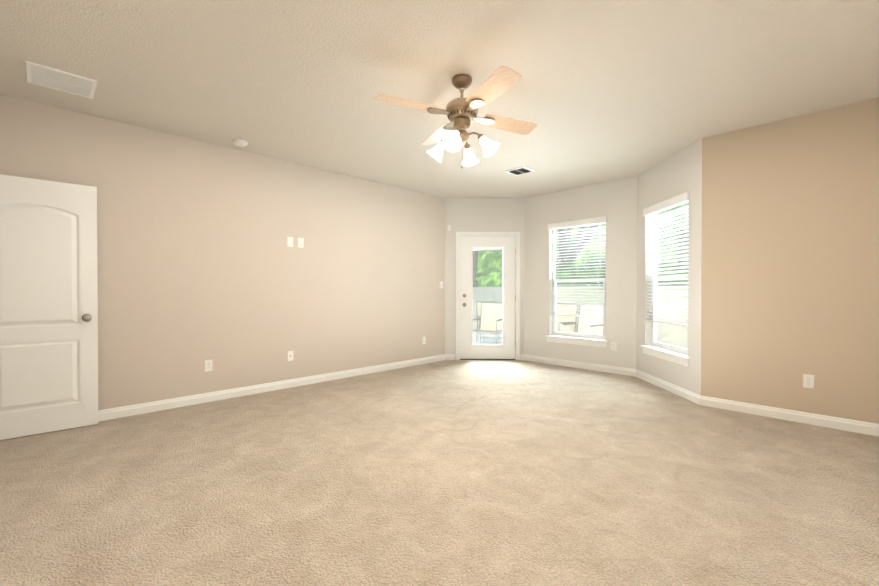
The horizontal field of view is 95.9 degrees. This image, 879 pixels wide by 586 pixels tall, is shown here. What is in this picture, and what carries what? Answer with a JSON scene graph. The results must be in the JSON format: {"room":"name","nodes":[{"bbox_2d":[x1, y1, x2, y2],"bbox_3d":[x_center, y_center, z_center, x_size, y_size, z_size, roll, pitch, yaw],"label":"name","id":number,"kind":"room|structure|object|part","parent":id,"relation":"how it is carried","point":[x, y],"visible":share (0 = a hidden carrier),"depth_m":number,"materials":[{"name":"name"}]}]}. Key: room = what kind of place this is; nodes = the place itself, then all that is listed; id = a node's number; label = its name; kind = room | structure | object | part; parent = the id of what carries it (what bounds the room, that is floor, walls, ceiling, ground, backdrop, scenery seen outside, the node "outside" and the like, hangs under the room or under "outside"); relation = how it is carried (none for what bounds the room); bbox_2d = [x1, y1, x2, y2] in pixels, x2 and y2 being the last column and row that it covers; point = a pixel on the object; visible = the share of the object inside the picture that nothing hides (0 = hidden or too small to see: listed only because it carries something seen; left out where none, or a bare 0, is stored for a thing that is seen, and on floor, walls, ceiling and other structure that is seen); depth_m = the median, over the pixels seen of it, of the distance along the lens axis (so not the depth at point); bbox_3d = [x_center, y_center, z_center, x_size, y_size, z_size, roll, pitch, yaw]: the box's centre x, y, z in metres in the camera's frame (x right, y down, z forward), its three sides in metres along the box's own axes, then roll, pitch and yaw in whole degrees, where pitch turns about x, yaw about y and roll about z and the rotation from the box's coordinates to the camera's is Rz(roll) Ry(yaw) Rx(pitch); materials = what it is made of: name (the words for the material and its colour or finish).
{"room":"empty bedroom","nodes":[
{"label":"empty bedroom","id":0,"kind":"room"},
{"bbox_2d":[0,94,444,409],"bbox_3d":[-1.809,-0.218,4.783,5.312,2.680,0.150,0,1,-45],"label":"wall","id":1,"kind":"structure","parent":0,"point":[199,261],"depth_m":4.24,"materials":[{"name":"beige paint"}]},
{"bbox_2d":[205,360,212,371],"bbox_3d":[-2.389,0.752,4.102,0.070,0.115,0.009,0,1,-45],"label":"electrical outlet","id":2,"kind":"object","parent":1,"relation":"attached to","point":[208,365],"visible":1,"depth_m":4.10,"materials":[{"name":"white plastic"}]},
{"bbox_2d":[287,237,292,246],"bbox_3d":[-1.772,-0.607,4.707,0.070,0.115,0.006,0,1,-45],"label":"light switch","id":3,"kind":"object","parent":1,"relation":"attached to","point":[289,241],"visible":1,"depth_m":4.71,"materials":[{"name":"white plastic"}]},
{"bbox_2d":[288,351,292,360],"bbox_3d":[-1.770,0.748,4.713,0.070,0.115,0.014,0,1,-45],"label":"electrical outlet","id":4,"kind":"object","parent":1,"relation":"attached to","point":[290,355],"visible":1,"depth_m":4.71,"materials":[{"name":"white plastic"}]},
{"bbox_2d":[298,238,303,247],"bbox_3d":[-1.679,-0.608,4.797,0.070,0.115,0.009,0,1,-45],"label":"light switch","id":5,"kind":"object","parent":1,"relation":"attached to","point":[300,242],"visible":1,"depth_m":4.80,"materials":[{"name":"white plastic"}]},
{"bbox_2d":[0,360,878,585],"bbox_3d":[0.471,1.193,3.217,6.330,0.120,5.600,0,1,-45],"label":"floor","id":6,"kind":"structure","parent":0,"point":[484,473],"depth_m":2.29,"materials":[{"name":"carpet"}]},
{"bbox_2d":[0,0,878,197],"bbox_3d":[0.471,-1.607,3.197,6.330,0.120,5.600,0,1,-45],"label":"ceiling","id":7,"kind":"structure","parent":0,"point":[601,91],"depth_m":2.77,"materials":[{"name":"beige paint"}]},
{"bbox_2d":[25,60,96,98],"bbox_3d":[-2.744,-1.538,2.882,0.360,0.012,0.360,0,1,-45],"label":"ceiling vent","id":8,"kind":"object","parent":7,"relation":"in","point":[52,78],"visible":1,"depth_m":2.86,"materials":[{"name":"white"}]},
{"bbox_2d":[233,139,247,146],"bbox_3d":[-2.046,-1.534,4.067,0.138,0.037,0.138,0,1,-45],"label":"smoke detector","id":9,"kind":"object","parent":7,"relation":"attached to","point":[239,142],"visible":1,"depth_m":4.03,"materials":[{"name":"white plastic"}]},
{"bbox_2d":[374,66,537,167],"bbox_3d":[0.162,-1.229,2.865,0.979,0.630,0.979,0,0,20],"label":"fan","id":10,"kind":"object","parent":7,"relation":"hanging from","point":[461,112],"visible":1,"depth_m":2.79,"materials":[{"name":"beige wood"}]},
{"bbox_3d":[0.162,-1.317,2.865,0.236,0.454,0.236,0,1,-45],"label":"motor","id":11,"kind":"part","parent":10,"relation":"part of","materials":[{"name":"brown metal"}]},
{"bbox_2d":[505,166,533,175],"bbox_3d":[1.027,-1.553,5.059,0.250,0.012,0.270,0,1,-45],"label":"ceiling vent","id":12,"kind":"object","parent":7,"relation":"in","point":[520,171],"visible":0.98,"depth_m":5.05,"materials":[{"name":"white metal"}]},
{"bbox_2d":[445,198,516,359],"bbox_3d":[0.680,-0.231,6.639,0.960,2.680,1.020,0,1,-45],"label":"wall","id":13,"kind":"structure","parent":0,"point":[484,214],"depth_m":6.55,"materials":[{"name":"white paint"}]},
{"bbox_2d":[460,236,515,358],"bbox_3d":[0.807,0.078,6.553,0.922,2.032,0.914,0,0,0],"label":"exterior door","id":14,"kind":"structure","parent":13,"relation":"in","point":[469,349],"depth_m":6.57,"materials":[{"name":"white wood"}]},
{"bbox_3d":[0.811,0.080,6.553,0.665,1.630,0.628,0,1,-45],"label":"exterior door hardware","id":15,"kind":"part","parent":14,"relation":"part of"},
{"bbox_2d":[517,198,523,359],"bbox_3d":[1.357,-0.231,6.642,0.235,2.680,0.191,0,1,-45],"label":"wall","id":16,"kind":"structure","parent":0,"point":[520,201],"depth_m":6.55,"materials":[{"name":"white paint"}]},
{"bbox_2d":[456,232,519,359],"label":"door frame","id":17,"kind":"structure","parent":16,"relation":"in","point":[459,234],"depth_m":6.54,"materials":[{"name":"white wood"}]},
{"bbox_3d":[0.801,0.049,6.580,0.392,1.660,0.392,0,1,-45],"label":"glass","id":18,"kind":"part","parent":17,"relation":"part of","materials":[{"name":"clear glass"}]},
{"bbox_2d":[524,176,636,368],"bbox_3d":[2.073,-0.226,5.979,0.150,2.680,1.884,0,1,-45],"label":"wall","id":19,"kind":"structure","parent":0,"point":[615,202],"depth_m":5.71,"materials":[{"name":"white paint"}]},
{"bbox_2d":[546,335,607,347],"bbox_3d":[2.050,0.719,5.935,0.116,0.099,0.970,0,1,-45],"label":"window sill","id":20,"kind":"structure","parent":19,"relation":"attached to","point":[579,341],"depth_m":5.87,"materials":[{"name":"white wood"}]},
{"bbox_2d":[552,223,605,339],"bbox_3d":[2.106,-0.193,5.983,0.049,1.724,0.877,0,1,-45],"label":"window","id":21,"kind":"structure","parent":19,"relation":"in","point":[579,335],"depth_m":6.02,"materials":[{"name":"white plastic"}]},
{"bbox_2d":[548,216,606,317],"bbox_3d":[2.047,-0.365,5.925,0.085,1.433,0.908,0,1,-45],"label":"window blind","id":22,"kind":"object","parent":21,"relation":"attached to","point":[581,222],"visible":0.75,"depth_m":5.89,"materials":[{"name":"white plastic"}]},
{"bbox_3d":[2.107,-0.186,5.985,0.004,1.700,0.810,0,1,-45],"label":"window glass","id":23,"kind":"part","parent":21,"relation":"part of","materials":[{"name":"clear glass"}]},
{"bbox_2d":[611,342,615,350],"bbox_3d":[2.425,0.742,5.518,0.009,0.115,0.070,0,1,-45],"label":"outlet","id":24,"kind":"object","parent":19,"relation":"attached to","point":[613,345],"visible":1,"depth_m":5.52,"materials":[{"name":"white plastic"}]},
{"bbox_2d":[636,139,701,394],"bbox_3d":[2.712,-0.217,4.675,0.150,2.680,1.377,0,0,0],"label":"wall","id":25,"kind":"structure","parent":0,"point":[678,173],"depth_m":4.41,"materials":[{"name":"white paint"}]},
{"bbox_2d":[641,345,689,366],"bbox_3d":[2.659,0.729,4.648,0.116,0.099,0.970,0,0,0],"label":"window sill","id":26,"kind":"structure","parent":25,"relation":"attached to","point":[674,357],"depth_m":4.56,"materials":[{"name":"white wood"}]},
{"bbox_2d":[651,204,687,354],"bbox_3d":[2.738,-0.183,4.641,0.049,1.724,0.877,0,0,0],"label":"window","id":27,"kind":"structure","parent":25,"relation":"in","point":[655,343],"depth_m":4.85,"materials":[{"name":"white plastic"}]},
{"bbox_2d":[643,192,688,326],"bbox_3d":[2.656,-0.356,4.641,0.085,1.433,0.908,0,0,0],"label":"window blind","id":28,"kind":"object","parent":27,"relation":"attached to","point":[677,200],"visible":0.94,"depth_m":4.60,"materials":[{"name":"white plastic"}]},
{"bbox_3d":[2.740,-0.177,4.642,0.004,1.700,0.810,0,0,0],"label":"window glass","id":29,"kind":"part","parent":27,"relation":"part of","materials":[{"name":"clear glass"}]},
{"bbox_2d":[701,97,878,423],"bbox_3d":[3.332,-0.208,3.390,0.150,2.680,1.830,0,1,-45],"label":"wall","id":30,"kind":"structure","parent":0,"point":[790,260],"depth_m":3.49,"materials":[{"name":"beige paint"}]},
{"bbox_2d":[521,354,878,435],"bbox_3d":[2.583,1.075,4.698,0.945,0.095,4.390,0,1,-45],"label":"baseboard","id":31,"kind":"structure","parent":30,"relation":"attached to","point":[862,427],"depth_m":3.80,"materials":[{"name":"white wood"}]},
{"bbox_2d":[803,374,813,388],"bbox_3d":[3.191,0.764,3.426,0.009,0.115,0.070,0,1,-45],"label":"electrical outlet","id":32,"kind":"object","parent":30,"relation":"attached to","point":[808,381],"visible":1,"depth_m":3.42,"materials":[{"name":"white plastic"}]},
{"label":"outside","id":33,"kind":"structure","parent":0,"visible":0},
{"bbox_2d":[473,333,684,354],"bbox_3d":[6.387,0.780,8.589,38.000,1.410,38.000,0,1,-45],"label":"ground","id":34,"kind":"structure","parent":33,"point":[493,340],"depth_m":10.42,"materials":[{"name":"concrete"}]},
{"bbox_2d":[476,301,498,343],"bbox_3d":[1.257,0.722,9.750,0.604,1.015,0.654,0,0,-10],"label":"chair","id":35,"kind":"object","parent":34,"relation":"on","point":[478,314],"depth_m":9.98,"materials":[{"name":"grey"}]},
{"bbox_2d":[473,302,502,343],"bbox_3d":[1.104,0.728,8.934,0.604,1.015,0.654,0,0,25],"label":"chair","id":36,"kind":"object","parent":34,"relation":"on","point":[489,320],"depth_m":9.16,"materials":[{"name":"grey"}]},
{"bbox_2d":[556,303,577,332],"bbox_3d":[2.463,0.733,8.277,0.654,1.015,0.604,0,0,-35],"label":"chair","id":37,"kind":"object","parent":34,"relation":"on","point":[559,321],"depth_m":8.38,"materials":[{"name":"grey"}]},
{"bbox_2d":[473,202,687,286],"bbox_3d":[6.689,-3.509,10.211,11.538,9.717,35.970,0,1,-45],"label":"trees","id":38,"kind":"object","parent":34,"relation":"on","point":[493,274],"depth_m":11.72,"materials":[{"name":"green plant"}]},
{"bbox_2d":[473,285,687,352],"bbox_3d":[5.481,0.557,7.690,0.410,1.410,38.000,0,1,-45],"label":"fence","id":39,"kind":"object","parent":34,"relation":"on","point":[666,327],"depth_m":8.34,"materials":[{"name":"paint"}]},
{"bbox_2d":[562,304,602,338],"bbox_3d":[2.776,0.738,7.607,0.654,1.015,0.604,0,1,-40],"label":"chair","id":40,"kind":"object","parent":34,"relation":"on","point":[583,322],"depth_m":7.78,"materials":[{"name":"grey"}]},
{"bbox_3d":[-1.722,-0.192,1.031,0.150,2.680,5.600,0,1,-45],"label":"wall","id":41,"kind":"structure","parent":0,"visible":0},
{"bbox_2d":[0,174,97,439],"bbox_3d":[-3.214,0.109,3.175,0.720,2.032,0.035,0,1,-41],"label":"door","id":42,"kind":"structure","parent":41,"relation":"in","point":[48,301],"depth_m":3.20,"materials":[{"name":"white wood"}]},
{"bbox_2d":[82,314,91,321],"bbox_3d":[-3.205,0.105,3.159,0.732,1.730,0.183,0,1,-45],"label":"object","id":43,"kind":"structure","parent":42,"relation":"attached to","point":[86,317],"depth_m":3.31,"materials":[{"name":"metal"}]}
]}

